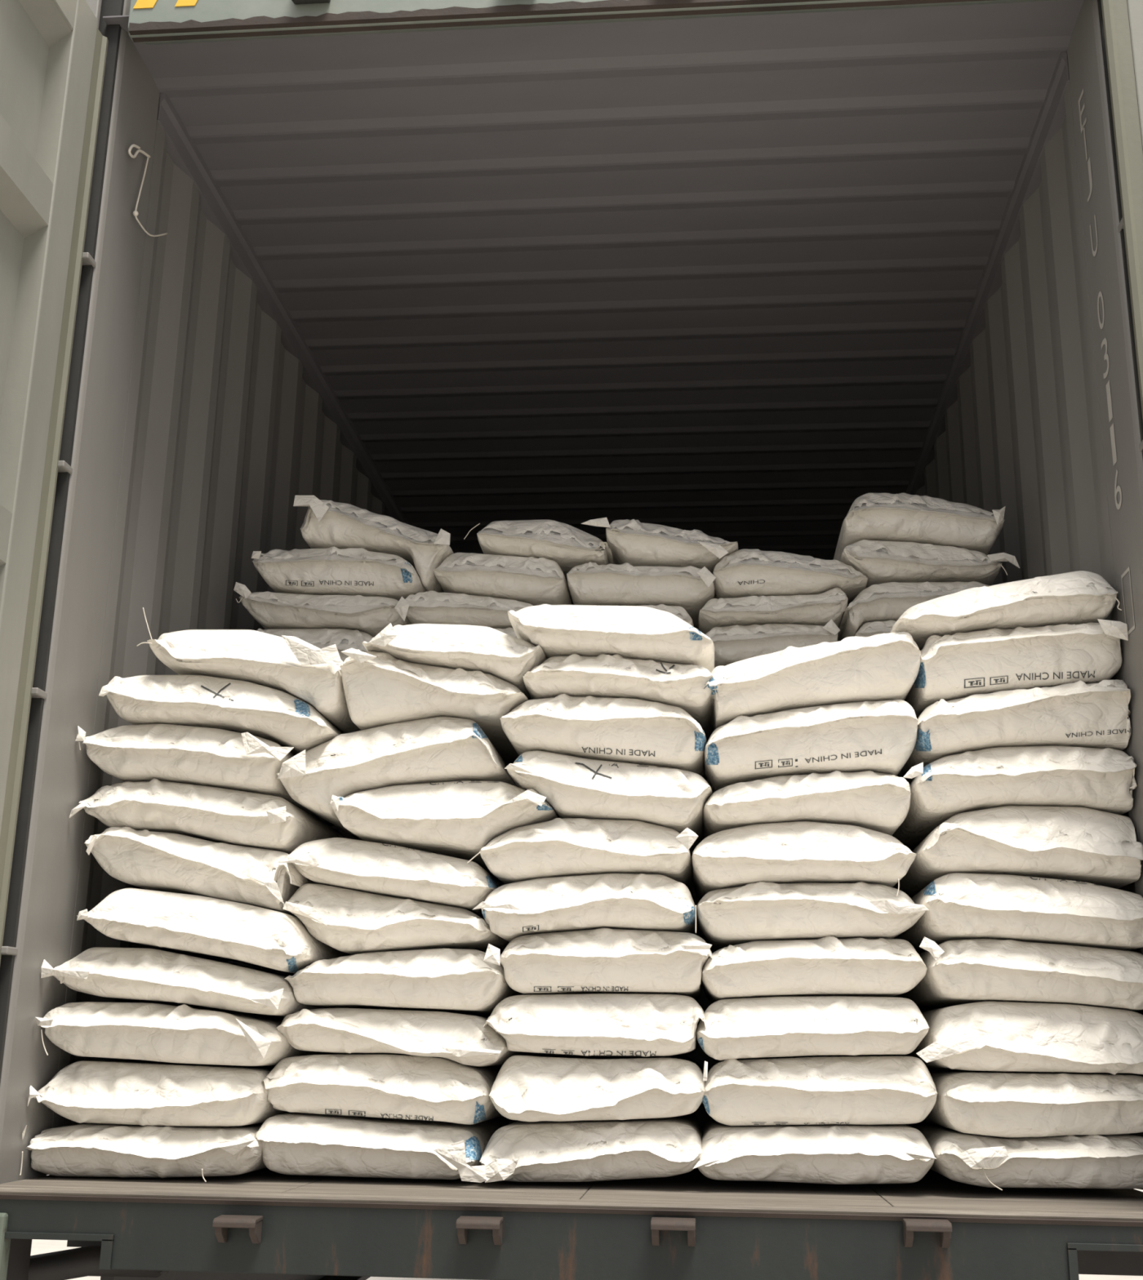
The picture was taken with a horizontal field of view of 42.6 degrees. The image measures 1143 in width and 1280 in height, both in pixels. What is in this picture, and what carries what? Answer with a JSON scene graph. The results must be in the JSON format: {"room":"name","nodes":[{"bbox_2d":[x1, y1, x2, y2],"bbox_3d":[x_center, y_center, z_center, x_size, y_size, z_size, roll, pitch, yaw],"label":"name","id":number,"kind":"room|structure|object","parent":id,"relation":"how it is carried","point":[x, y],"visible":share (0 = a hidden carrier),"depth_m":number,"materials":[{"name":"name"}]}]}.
{"room":"loading yard","nodes":[
{"label":"loading yard","id":0,"kind":"room"},
{"bbox_2d":[46,97,558,1175],"bbox_3d":[-0.602,1.442,9.119,0.030,2.690,11.690,-1,-16,5],"label":"wall","id":1,"kind":"structure","parent":0,"point":[224,426],"depth_m":4.14,"materials":[{"name":"grey metal"}]},
{"bbox_2d":[0,0,159,1279],"bbox_3d":[-1.172,-0.228,3.378,0.230,3.245,0.322,-1,-16,5],"label":"post","id":2,"kind":"object","parent":1,"relation":"attached to","point":[42,888],"visible":0.52,"depth_m":3.32,"materials":[{"name":"grey metal"}]},
{"bbox_2d":[0,0,108,963],"bbox_3d":[-1.241,-0.371,2.661,0.073,2.660,1.214,-1,-16,5],"label":"door","id":3,"kind":"structure","parent":2,"relation":"attached to","point":[53,53],"depth_m":3.22,"materials":[{"name":"grey paint"}]},
{"bbox_2d":[157,92,408,524],"bbox_3d":[-0.588,0.172,9.477,0.062,0.090,11.690,-1,-16,5],"label":"rail","id":4,"kind":"object","parent":1,"relation":"attached to","point":[182,150],"visible":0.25,"depth_m":4.76,"materials":[{"name":"grey metal"}]},
{"bbox_2d":[0,1102,1142,1275],"bbox_3d":[0.547,2.765,8.499,2.340,0.160,11.953,-1,-16,5],"label":"floor","id":5,"kind":"structure","parent":0,"point":[934,1190],"depth_m":3.00,"materials":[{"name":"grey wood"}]},
{"bbox_2d":[19,1122,266,1182],"bbox_3d":[-0.859,1.152,3.349,0.493,0.106,0.740,-1,-16,5],"label":"sack","id":6,"kind":"object","parent":5,"relation":"on","point":[91,1149],"visible":0.78,"depth_m":3.05,"materials":[{"name":"white fabric"}]},
{"bbox_2d":[27,1060,290,1126],"bbox_3d":[-0.861,1.041,3.385,0.481,0.129,0.738,-1,-16,5],"label":"sack","id":7,"kind":"object","parent":6,"relation":"on","point":[124,1092],"visible":0.81,"depth_m":3.08,"materials":[{"name":"white plastic"}]},
{"bbox_2d":[35,1001,338,1066],"bbox_3d":[-0.848,0.919,3.408,0.521,0.129,0.742,-1,-16,5],"label":"sack","id":8,"kind":"object","parent":7,"relation":"on","point":[184,1033],"visible":0.92,"depth_m":3.11,"materials":[{"name":"white plastic"}]},
{"bbox_2d":[40,947,330,1016],"bbox_3d":[-0.833,0.814,3.444,0.533,0.141,0.746,-1,-16,5],"label":"sack","id":9,"kind":"object","parent":8,"relation":"on","point":[148,975],"visible":0.89,"depth_m":3.14,"materials":[{"name":"white paper"}]},
{"bbox_2d":[254,1112,506,1182],"bbox_3d":[-0.392,1.149,3.367,0.506,0.123,0.738,-1,-16,5],"label":"sack","id":10,"kind":"object","parent":5,"relation":"on","point":[295,1144],"visible":0.83,"depth_m":3.07,"materials":[{"name":"white plastic"}]},
{"bbox_2d":[261,1054,502,1124],"bbox_3d":[-0.393,1.039,3.415,0.500,0.141,0.723,-1,-16,5],"label":"sack","id":11,"kind":"object","parent":10,"relation":"on","point":[398,1086],"visible":0.88,"depth_m":3.11,"materials":[{"name":"white plastic"}]},
{"bbox_2d":[275,1008,534,1066],"bbox_3d":[-0.360,0.933,3.435,0.504,0.119,0.739,-1,-16,5],"label":"sack","id":12,"kind":"object","parent":11,"relation":"on","point":[461,1038],"visible":0.91,"depth_m":3.14,"materials":[{"name":"white plastic"}]},
{"bbox_2d":[284,943,525,1015],"bbox_3d":[-0.357,0.810,3.459,0.479,0.136,0.743,-1,-16,5],"label":"sack","id":13,"kind":"object","parent":12,"relation":"on","point":[473,982],"visible":0.89,"depth_m":3.16,"materials":[{"name":"white plastic"}]},
{"bbox_2d":[76,888,352,973],"bbox_3d":[-0.796,0.707,3.470,0.513,0.180,0.740,-1,-16,5],"label":"sack","id":14,"kind":"object","parent":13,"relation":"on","point":[197,925],"visible":0.89,"depth_m":3.17,"materials":[{"name":"white plastic"}]},
{"bbox_2d":[84,826,318,917],"bbox_3d":[-0.822,0.589,3.556,0.488,0.186,0.741,-1,-16,5],"label":"sack","id":15,"kind":"object","parent":14,"relation":"on","point":[160,861],"visible":0.81,"depth_m":3.26,"materials":[{"name":"white plastic"}]},
{"bbox_2d":[69,778,346,854],"bbox_3d":[-0.838,0.469,3.600,0.503,0.158,0.747,-1,-16,5],"label":"sack","id":16,"kind":"object","parent":15,"relation":"on","point":[212,814],"visible":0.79,"depth_m":3.30,"materials":[{"name":"white plastic"}]},
{"bbox_2d":[75,724,334,826],"bbox_3d":[-0.836,0.341,3.630,0.504,0.160,0.740,-1,-16,5],"label":"sack","id":17,"kind":"object","parent":16,"relation":"on","point":[245,762],"visible":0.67,"depth_m":3.33,"materials":[{"name":"white fabric"}]},
{"bbox_2d":[282,884,509,955],"bbox_3d":[-0.378,0.688,3.506,0.468,0.150,0.742,-1,-16,5],"label":"sack","id":18,"kind":"object","parent":13,"relation":"on","point":[351,922],"visible":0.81,"depth_m":3.20,"materials":[{"name":"white plastic"}]},
{"bbox_2d":[276,837,502,919],"bbox_3d":[-0.377,0.590,3.529,0.475,0.155,0.747,-1,-16,5],"label":"sack","id":19,"kind":"object","parent":18,"relation":"on","point":[364,866],"visible":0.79,"depth_m":3.22,"materials":[{"name":"white plastic"}]},
{"bbox_2d":[330,780,558,876],"bbox_3d":[-0.264,0.466,3.550,0.500,0.158,0.741,-1,-16,5],"label":"sack","id":20,"kind":"object","parent":19,"relation":"on","point":[454,819],"visible":0.76,"depth_m":3.25,"materials":[{"name":"white paper"}]},
{"bbox_2d":[275,716,517,840],"bbox_3d":[-0.384,0.360,3.603,0.515,0.233,0.738,-1,-16,5],"label":"sack","id":21,"kind":"object","parent":20,"relation":"on","point":[437,749],"visible":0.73,"depth_m":3.30,"materials":[{"name":"white fabric"}]},
{"bbox_2d":[98,675,342,755],"bbox_3d":[-0.786,0.236,3.655,0.542,0.177,0.739,-1,-16,5],"label":"sack","id":22,"kind":"object","parent":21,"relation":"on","point":[278,717],"visible":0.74,"depth_m":3.36,"materials":[{"name":"white fabric"}]},
{"bbox_2d":[137,607,360,733],"bbox_3d":[-0.722,0.133,3.688,0.500,0.237,0.747,-1,-16,5],"label":"sack","id":23,"kind":"object","parent":22,"relation":"on","point":[292,665],"visible":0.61,"depth_m":3.38,"materials":[{"name":"white fabric"}]},
{"bbox_2d":[339,648,528,763],"bbox_3d":[-0.290,0.184,3.636,0.431,0.171,0.737,-1,-16,5],"label":"sack","id":24,"kind":"object","parent":21,"relation":"on","point":[380,689],"visible":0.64,"depth_m":3.33,"materials":[{"name":"white plastic"}]},
{"bbox_2d":[361,622,546,700],"bbox_3d":[-0.248,0.101,3.654,0.418,0.147,0.741,-1,-16,5],"label":"sack","id":25,"kind":"object","parent":24,"relation":"on","point":[508,658],"visible":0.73,"depth_m":3.35,"materials":[{"name":"white fabric"}]},
{"bbox_2d":[494,1115,518,1124],"bbox_3d":[-0.280,1.358,4.081,0.400,0.128,0.723,-1,-16,5],"label":"sack","id":26,"kind":"object","parent":5,"relation":"on","point":[507,1121],"visible":0.02,"depth_m":3.77,"materials":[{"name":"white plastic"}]},
{"bbox_3d":[-0.277,1.235,4.126,0.400,0.128,0.722,-1,-16,5],"label":"sack","id":27,"kind":"object","parent":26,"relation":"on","visible":0},
{"bbox_2d":[469,1014,536,1053],"bbox_3d":[-0.278,1.103,4.141,0.400,0.128,0.723,-1,-16,5],"label":"sack","id":28,"kind":"object","parent":27,"relation":"on","point":[485,1016],"visible":0.02,"depth_m":3.83,"materials":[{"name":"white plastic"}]},
{"bbox_3d":[-0.275,0.980,4.187,0.400,0.128,0.723,-1,-16,5],"label":"sack","id":29,"kind":"object","parent":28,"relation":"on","visible":0},
{"bbox_3d":[-0.272,0.857,4.232,0.400,0.128,0.722,-1,-16,5],"label":"sack","id":30,"kind":"object","parent":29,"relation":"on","visible":0},
{"bbox_2d":[493,876,504,884],"bbox_3d":[-0.272,0.726,4.248,0.400,0.128,0.723,-1,-16,5],"label":"sack","id":31,"kind":"object","parent":30,"relation":"on","point":[495,877],"visible":0.02,"depth_m":3.92,"materials":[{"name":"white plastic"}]},
{"bbox_3d":[-0.269,0.603,4.294,0.400,0.128,0.723,-1,-16,5],"label":"sack","id":32,"kind":"object","parent":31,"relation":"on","visible":0},
{"bbox_3d":[-0.267,0.479,4.338,0.400,0.128,0.723,-1,-16,5],"label":"sack","id":33,"kind":"object","parent":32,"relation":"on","visible":0},
{"bbox_3d":[-0.267,0.348,4.354,0.400,0.128,0.723,-1,-16,5],"label":"sack","id":34,"kind":"object","parent":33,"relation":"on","visible":0},
{"bbox_3d":[-0.264,0.225,4.400,0.400,0.128,0.723,-1,-16,5],"label":"sack","id":35,"kind":"object","parent":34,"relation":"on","visible":0},
{"bbox_2d":[494,626,517,638],"bbox_3d":[-0.261,0.102,4.445,0.400,0.128,0.723,-1,-16,5],"label":"sack","id":36,"kind":"object","parent":35,"relation":"on","point":[509,631],"visible":0.02,"depth_m":4.15,"materials":[{"name":"white fabric"}]},
{"bbox_2d":[394,590,533,628],"bbox_3d":[-0.263,-0.012,4.468,0.408,0.114,0.743,-1,-16,5],"label":"sack","id":37,"kind":"object","parent":36,"relation":"on","point":[431,606],"visible":0.45,"depth_m":4.16,"materials":[{"name":"white plastic"}]},
{"bbox_2d":[293,495,453,592],"bbox_3d":[-0.545,-0.213,4.550,0.465,0.275,0.739,-1,-16,5],"label":"sack","id":38,"kind":"object","parent":37,"relation":"on","point":[326,524],"visible":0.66,"depth_m":4.26,"materials":[{"name":"white fabric"}]},
{"bbox_2d":[0,1186,1142,1279],"bbox_3d":[0.014,1.134,2.773,2.340,0.141,0.190,-1,-16,5],"label":"sill","id":39,"kind":"structure","parent":5,"relation":"attached to","point":[297,1233],"depth_m":2.73,"materials":[{"name":"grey metal"}]},
{"bbox_2d":[480,1115,702,1182],"bbox_3d":[0.067,1.145,3.327,0.465,0.125,0.740,-1,-16,5],"label":"sack","id":40,"kind":"object","parent":5,"relation":"on","point":[602,1150],"visible":0.92,"depth_m":3.02,"materials":[{"name":"white plastic"}]},
{"bbox_2d":[488,1055,705,1121],"bbox_3d":[0.081,1.024,3.359,0.455,0.133,0.724,-1,-16,5],"label":"sack","id":41,"kind":"object","parent":40,"relation":"on","point":[526,1088],"visible":0.98,"depth_m":3.04,"materials":[{"name":"white plastic"}]},
{"bbox_2d":[483,993,706,1057],"bbox_3d":[0.077,0.898,3.401,0.477,0.130,0.721,-1,-16,5],"label":"sack","id":42,"kind":"object","parent":41,"relation":"on","point":[608,1024],"visible":0.97,"depth_m":3.09,"materials":[{"name":"white plastic"}]},
{"bbox_2d":[500,928,711,999],"bbox_3d":[0.099,0.768,3.429,0.462,0.140,0.738,-1,-16,5],"label":"sack","id":43,"kind":"object","parent":42,"relation":"on","point":[601,960],"visible":0.88,"depth_m":3.12,"materials":[{"name":"white paper"}]},
{"bbox_2d":[473,873,697,942],"bbox_3d":[0.057,0.652,3.455,0.477,0.142,0.739,-1,-16,5],"label":"sack","id":44,"kind":"object","parent":43,"relation":"on","point":[624,901],"visible":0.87,"depth_m":3.15,"materials":[{"name":"white plastic"}]},
{"bbox_2d":[466,817,697,891],"bbox_3d":[0.063,0.535,3.503,0.516,0.138,0.747,-1,-16,5],"label":"sack","id":45,"kind":"object","parent":44,"relation":"on","point":[557,846],"visible":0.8,"depth_m":3.20,"materials":[{"name":"white paper"}]},
{"bbox_2d":[504,750,711,856],"bbox_3d":[0.108,0.401,3.526,0.458,0.172,0.744,-1,-16,5],"label":"sack","id":46,"kind":"object","parent":45,"relation":"on","point":[574,787],"visible":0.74,"depth_m":3.22,"materials":[{"name":"white plastic"}]},
{"bbox_2d":[499,693,706,778],"bbox_3d":[0.096,0.278,3.568,0.463,0.164,0.720,-1,-16,5],"label":"sack","id":47,"kind":"object","parent":46,"relation":"on","point":[619,730],"visible":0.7,"depth_m":3.26,"materials":[{"name":"white fabric"}]},
{"bbox_2d":[522,653,712,742],"bbox_3d":[0.133,0.170,3.606,0.435,0.129,0.721,-1,-16,5],"label":"sack","id":48,"kind":"object","parent":47,"relation":"on","point":[603,676],"visible":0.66,"depth_m":3.30,"materials":[{"name":"white fabric"}]},
{"bbox_2d":[507,604,714,672],"bbox_3d":[0.115,0.059,3.629,0.474,0.144,0.722,-1,-16,5],"label":"sack","id":49,"kind":"object","parent":48,"relation":"on","point":[629,632],"visible":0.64,"depth_m":3.32,"materials":[{"name":"white fabric"}]},
{"bbox_2d":[693,1118,936,1184],"bbox_3d":[0.523,1.137,3.289,0.494,0.114,0.744,-1,-16,5],"label":"sack","id":50,"kind":"object","parent":5,"relation":"on","point":[831,1153],"visible":0.91,"depth_m":2.99,"materials":[{"name":"white plastic"}]},
{"bbox_2d":[702,1056,937,1125],"bbox_3d":[0.539,1.018,3.329,0.487,0.146,0.739,-1,-16,5],"label":"sack","id":51,"kind":"object","parent":50,"relation":"on","point":[803,1090],"visible":0.97,"depth_m":3.03,"materials":[{"name":"white plastic"}]},
{"bbox_2d":[696,995,928,1060],"bbox_3d":[0.531,0.897,3.363,0.485,0.135,0.723,-1,-16,5],"label":"sack","id":52,"kind":"object","parent":51,"relation":"on","point":[828,1025],"visible":0.99,"depth_m":3.05,"materials":[{"name":"white plastic"}]},
{"bbox_2d":[701,936,927,1003],"bbox_3d":[0.541,0.777,3.404,0.476,0.131,0.721,-1,-16,5],"label":"sack","id":53,"kind":"object","parent":52,"relation":"on","point":[827,966],"visible":0.91,"depth_m":3.09,"materials":[{"name":"white paper"}]},
{"bbox_2d":[695,879,928,953],"bbox_3d":[0.539,0.660,3.429,0.492,0.124,0.745,-1,-16,5],"label":"sack","id":54,"kind":"object","parent":53,"relation":"on","point":[759,911],"visible":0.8,"depth_m":3.13,"materials":[{"name":"white paper"}]},
{"bbox_2d":[691,821,916,900],"bbox_3d":[0.529,0.542,3.464,0.483,0.145,0.723,-1,-16,5],"label":"sack","id":55,"kind":"object","parent":54,"relation":"on","point":[799,851],"visible":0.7,"depth_m":3.15,"materials":[{"name":"white plastic"}]},
{"bbox_2d":[703,770,911,839],"bbox_3d":[0.543,0.428,3.505,0.452,0.128,0.721,-1,-16,5],"label":"sack","id":56,"kind":"object","parent":55,"relation":"on","point":[868,799],"visible":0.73,"depth_m":3.19,"materials":[{"name":"white plastic"}]},
{"bbox_2d":[703,699,917,794],"bbox_3d":[0.556,0.295,3.534,0.471,0.177,0.721,-1,-16,5],"label":"sack","id":57,"kind":"object","parent":56,"relation":"on","point":[875,736],"visible":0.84,"depth_m":3.22,"materials":[{"name":"white plastic"}]},
{"bbox_2d":[703,631,920,733],"bbox_3d":[0.563,0.160,3.571,0.489,0.199,0.724,-1,-16,5],"label":"sack","id":58,"kind":"object","parent":57,"relation":"on","point":[880,667],"visible":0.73,"depth_m":3.26,"materials":[{"name":"white fabric"}]},
{"bbox_2d":[907,1122,1142,1191],"bbox_3d":[0.994,1.139,3.257,0.456,0.108,0.741,-1,-16,5],"label":"sack","id":59,"kind":"object","parent":5,"relation":"on","point":[1109,1162],"visible":0.79,"depth_m":2.95,"materials":[{"name":"white fabric"}]},
{"bbox_2d":[923,1070,1142,1137],"bbox_3d":[1.005,1.035,3.286,0.443,0.128,0.722,-1,-16,5],"label":"sack","id":60,"kind":"object","parent":59,"relation":"on","point":[1009,1104],"visible":0.91,"depth_m":2.98,"materials":[{"name":"white plastic"}]},
{"bbox_2d":[899,1001,1142,1075],"bbox_3d":[0.982,0.904,3.322,0.496,0.145,0.740,-1,-16,5],"label":"sack","id":61,"kind":"object","parent":60,"relation":"on","point":[981,1036],"visible":0.95,"depth_m":3.02,"materials":[{"name":"white paper"}]},
{"bbox_2d":[900,937,1142,1011],"bbox_3d":[0.997,0.778,3.358,0.486,0.145,0.740,-1,-16,5],"label":"sack","id":62,"kind":"object","parent":61,"relation":"on","point":[959,971],"visible":0.85,"depth_m":3.06,"materials":[{"name":"white plastic"}]},
{"bbox_2d":[893,872,1142,953],"bbox_3d":[1.002,0.650,3.392,0.465,0.156,0.724,-1,-16,5],"label":"sack","id":63,"kind":"object","parent":62,"relation":"on","point":[961,906],"visible":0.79,"depth_m":3.08,"materials":[{"name":"white plastic"}]},
{"bbox_2d":[893,805,1142,897],"bbox_3d":[1.008,0.514,3.441,0.464,0.164,0.722,-1,-16,5],"label":"sack","id":64,"kind":"object","parent":63,"relation":"on","point":[1073,843],"visible":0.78,"depth_m":3.13,"materials":[{"name":"white plastic"}]},
{"bbox_2d":[891,745,1137,847],"bbox_3d":[0.988,0.378,3.471,0.507,0.153,0.744,-1,-16,5],"label":"sack","id":65,"kind":"object","parent":64,"relation":"on","point":[1103,780],"visible":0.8,"depth_m":3.17,"materials":[{"name":"white fabric"}]},
{"bbox_2d":[897,679,1130,784],"bbox_3d":[1.016,0.248,3.506,0.464,0.162,0.723,-1,-16,5],"label":"sack","id":66,"kind":"object","parent":65,"relation":"on","point":[1079,713],"visible":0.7,"depth_m":3.19,"materials":[{"name":"white fabric"}]},
{"bbox_2d":[904,618,1128,719],"bbox_3d":[1.017,0.121,3.544,0.457,0.178,0.737,-1,-16,5],"label":"sack","id":67,"kind":"object","parent":66,"relation":"on","point":[957,665],"visible":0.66,"depth_m":3.24,"materials":[{"name":"white plastic"}]},
{"bbox_2d":[890,570,1121,650],"bbox_3d":[0.998,-0.011,3.581,0.488,0.150,0.730,-1,-16,5],"label":"sack","id":68,"kind":"object","parent":67,"relation":"on","point":[1078,597],"visible":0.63,"depth_m":3.27,"materials":[{"name":"white fabric"}]},
{"bbox_3d":[0.994,1.342,3.966,0.400,0.131,0.723,-1,-16,5],"label":"sack","id":69,"kind":"object","parent":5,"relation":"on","visible":0},
{"bbox_2d":[927,1067,955,1070],"bbox_3d":[0.996,1.217,4.013,0.400,0.131,0.723,-1,-16,5],"label":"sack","id":70,"kind":"object","parent":69,"relation":"on","point":[928,1068],"visible":0.02,"depth_m":3.72,"materials":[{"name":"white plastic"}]},
{"bbox_2d":[865,1006,943,1056],"bbox_3d":[0.996,1.083,4.029,0.400,0.131,0.723,-1,-16,5],"label":"sack","id":71,"kind":"object","parent":70,"relation":"on","point":[922,1009],"visible":0.03,"depth_m":3.77,"materials":[{"name":"white plastic"}]},
{"bbox_3d":[0.999,0.957,4.075,0.400,0.131,0.723,-1,-16,5],"label":"sack","id":72,"kind":"object","parent":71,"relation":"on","visible":0},
{"bbox_3d":[1.002,0.831,4.121,0.400,0.131,0.722,-1,-16,5],"label":"sack","id":73,"kind":"object","parent":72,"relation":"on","visible":0},
{"bbox_3d":[1.002,0.697,4.137,0.400,0.131,0.723,-1,-16,5],"label":"sack","id":74,"kind":"object","parent":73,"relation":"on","visible":0},
{"bbox_3d":[1.005,0.571,4.184,0.400,0.131,0.723,-1,-16,5],"label":"sack","id":75,"kind":"object","parent":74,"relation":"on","visible":0},
{"bbox_3d":[1.008,0.445,4.230,0.400,0.131,0.723,-1,-16,5],"label":"sack","id":76,"kind":"object","parent":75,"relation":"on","visible":0},
{"bbox_3d":[1.008,0.311,4.246,0.400,0.131,0.723,-1,-16,5],"label":"sack","id":77,"kind":"object","parent":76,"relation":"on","visible":0},
{"bbox_3d":[1.010,0.186,4.293,0.400,0.131,0.723,-1,-16,5],"label":"sack","id":78,"kind":"object","parent":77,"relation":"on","visible":0},
{"bbox_2d":[854,620,896,636],"bbox_3d":[1.011,0.064,4.315,0.407,0.111,0.721,-1,-16,5],"label":"sack","id":79,"kind":"object","parent":78,"relation":"on","point":[869,628],"visible":0.12,"depth_m":4.01,"materials":[{"name":"white fabric"}]},
{"bbox_2d":[837,581,989,641],"bbox_3d":[1.003,-0.020,4.341,0.438,0.142,0.723,-1,-16,5],"label":"sack","id":80,"kind":"object","parent":79,"relation":"on","point":[883,602],"visible":0.36,"depth_m":4.04,"materials":[{"name":"white fabric"}]},
{"bbox_2d":[840,539,1019,588],"bbox_3d":[1.022,-0.148,4.386,0.475,0.143,0.740,-1,-16,5],"label":"sack","id":81,"kind":"object","parent":80,"relation":"on","point":[882,562],"visible":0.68,"depth_m":4.08,"materials":[{"name":"white fabric"}]},
{"bbox_2d":[833,493,1004,560],"bbox_3d":[1.018,-0.270,4.422,0.445,0.175,0.736,-1,-16,5],"label":"sack","id":82,"kind":"object","parent":81,"relation":"on","point":[885,517],"visible":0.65,"depth_m":4.12,"materials":[{"name":"white fabric"}]},
{"bbox_3d":[-0.732,1.362,4.121,0.400,0.128,0.723,-1,-16,5],"label":"sack","id":83,"kind":"object","parent":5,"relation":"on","visible":0},
{"bbox_2d":[337,1053,386,1054],"bbox_3d":[-0.730,1.239,4.167,0.400,0.128,0.723,-1,-16,5],"label":"sack","id":84,"kind":"object","parent":83,"relation":"on","point":[339,1053],"visible":0.03,"depth_m":4.16,"materials":[{"name":"white plastic"}]},
{"bbox_2d":[226,1009,284,1017],"bbox_3d":[-0.730,1.108,4.182,0.400,0.128,0.723,-1,-16,5],"label":"sack","id":85,"kind":"object","parent":84,"relation":"on","point":[227,1010],"visible":0.02,"depth_m":3.87,"materials":[{"name":"white plastic"}]},
{"bbox_2d":[227,960,294,975],"bbox_3d":[-0.727,0.985,4.228,0.400,0.128,0.723,-1,-16,5],"label":"sack","id":86,"kind":"object","parent":85,"relation":"on","point":[256,966],"visible":0.02,"depth_m":3.92,"materials":[{"name":"white plastic"}]},
{"bbox_3d":[-0.724,0.861,4.273,0.400,0.128,0.722,-1,-16,5],"label":"sack","id":87,"kind":"object","parent":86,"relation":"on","visible":0},
{"bbox_3d":[-0.724,0.729,4.289,0.400,0.128,0.723,-1,-16,5],"label":"sack","id":88,"kind":"object","parent":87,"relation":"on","visible":0},
{"bbox_2d":[329,826,359,839],"bbox_3d":[-0.722,0.607,4.335,0.400,0.128,0.723,-1,-16,5],"label":"sack","id":89,"kind":"object","parent":88,"relation":"on","point":[346,835],"visible":0.02,"depth_m":4.00,"materials":[{"name":"white plastic"}]},
{"bbox_3d":[-0.719,0.483,4.380,0.400,0.128,0.723,-1,-16,5],"label":"sack","id":90,"kind":"object","parent":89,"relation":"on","visible":0},
{"bbox_3d":[-0.719,0.351,4.395,0.400,0.128,0.723,-1,-16,5],"label":"sack","id":91,"kind":"object","parent":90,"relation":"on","visible":0},
{"bbox_3d":[-0.716,0.229,4.441,0.400,0.128,0.723,-1,-16,5],"label":"sack","id":92,"kind":"object","parent":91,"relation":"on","visible":0},
{"bbox_2d":[255,628,373,662],"bbox_3d":[-0.715,0.101,4.466,0.389,0.127,0.722,-1,-16,5],"label":"sack","id":93,"kind":"object","parent":92,"relation":"on","point":[344,639],"visible":0.2,"depth_m":4.16,"materials":[{"name":"white fabric"}]},
{"bbox_2d":[233,582,411,637],"bbox_3d":[-0.691,-0.012,4.487,0.478,0.125,0.744,-1,-16,5],"label":"sack","id":94,"kind":"object","parent":93,"relation":"on","point":[371,615],"visible":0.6,"depth_m":4.18,"materials":[{"name":"white fabric"}]},
{"bbox_2d":[251,546,426,600],"bbox_3d":[-0.653,-0.129,4.514,0.487,0.144,0.743,-1,-16,5],"label":"sack","id":95,"kind":"object","parent":94,"relation":"on","point":[332,571],"visible":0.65,"depth_m":4.21,"materials":[{"name":"white fabric"}]},
{"bbox_2d":[102,0,1084,559],"bbox_3d":[0.584,0.079,9.243,2.420,0.010,11.980,-1,-16,5],"label":"ceiling","id":96,"kind":"structure","parent":0,"point":[716,277],"depth_m":4.54,"materials":[{"name":"grey paint"}]},
{"bbox_2d":[128,0,1059,44],"bbox_3d":[0.154,-1.585,3.522,2.475,0.217,0.185,-1,-16,5],"label":"beam","id":97,"kind":"structure","parent":0,"point":[150,22],"depth_m":3.52,"materials":[{"name":"grey metal"}]},
{"bbox_2d":[863,56,1142,1190],"bbox_3d":[1.758,1.416,8.907,0.030,2.690,11.690,-1,-16,5],"label":"wall","id":98,"kind":"structure","parent":0,"point":[1022,434],"depth_m":4.03,"materials":[{"name":"grey metal"}]},
{"bbox_2d":[905,51,1069,494],"bbox_3d":[1.781,0.146,9.264,0.062,0.090,11.690,-1,-16,5],"label":"rail","id":99,"kind":"object","parent":98,"relation":"attached to","point":[1051,116],"visible":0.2,"depth_m":4.48,"materials":[{"name":"grey metal"}]},
{"bbox_2d":[1066,0,1142,879],"bbox_3d":[1.258,-0.254,3.159,0.230,3.245,0.322,-1,-16,5],"label":"post","id":100,"kind":"object","parent":98,"relation":"attached to","point":[1111,313],"visible":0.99,"depth_m":3.29,"materials":[{"name":"grey metal"}]},
{"bbox_2d":[1100,0,1142,418],"bbox_3d":[1.755,-0.293,2.783,1.214,2.660,0.073,-6,-17,23],"label":"door","id":101,"kind":"structure","parent":100,"relation":"attached to","point":[1122,20],"depth_m":3.23,"materials":[{"name":"grey paint"}]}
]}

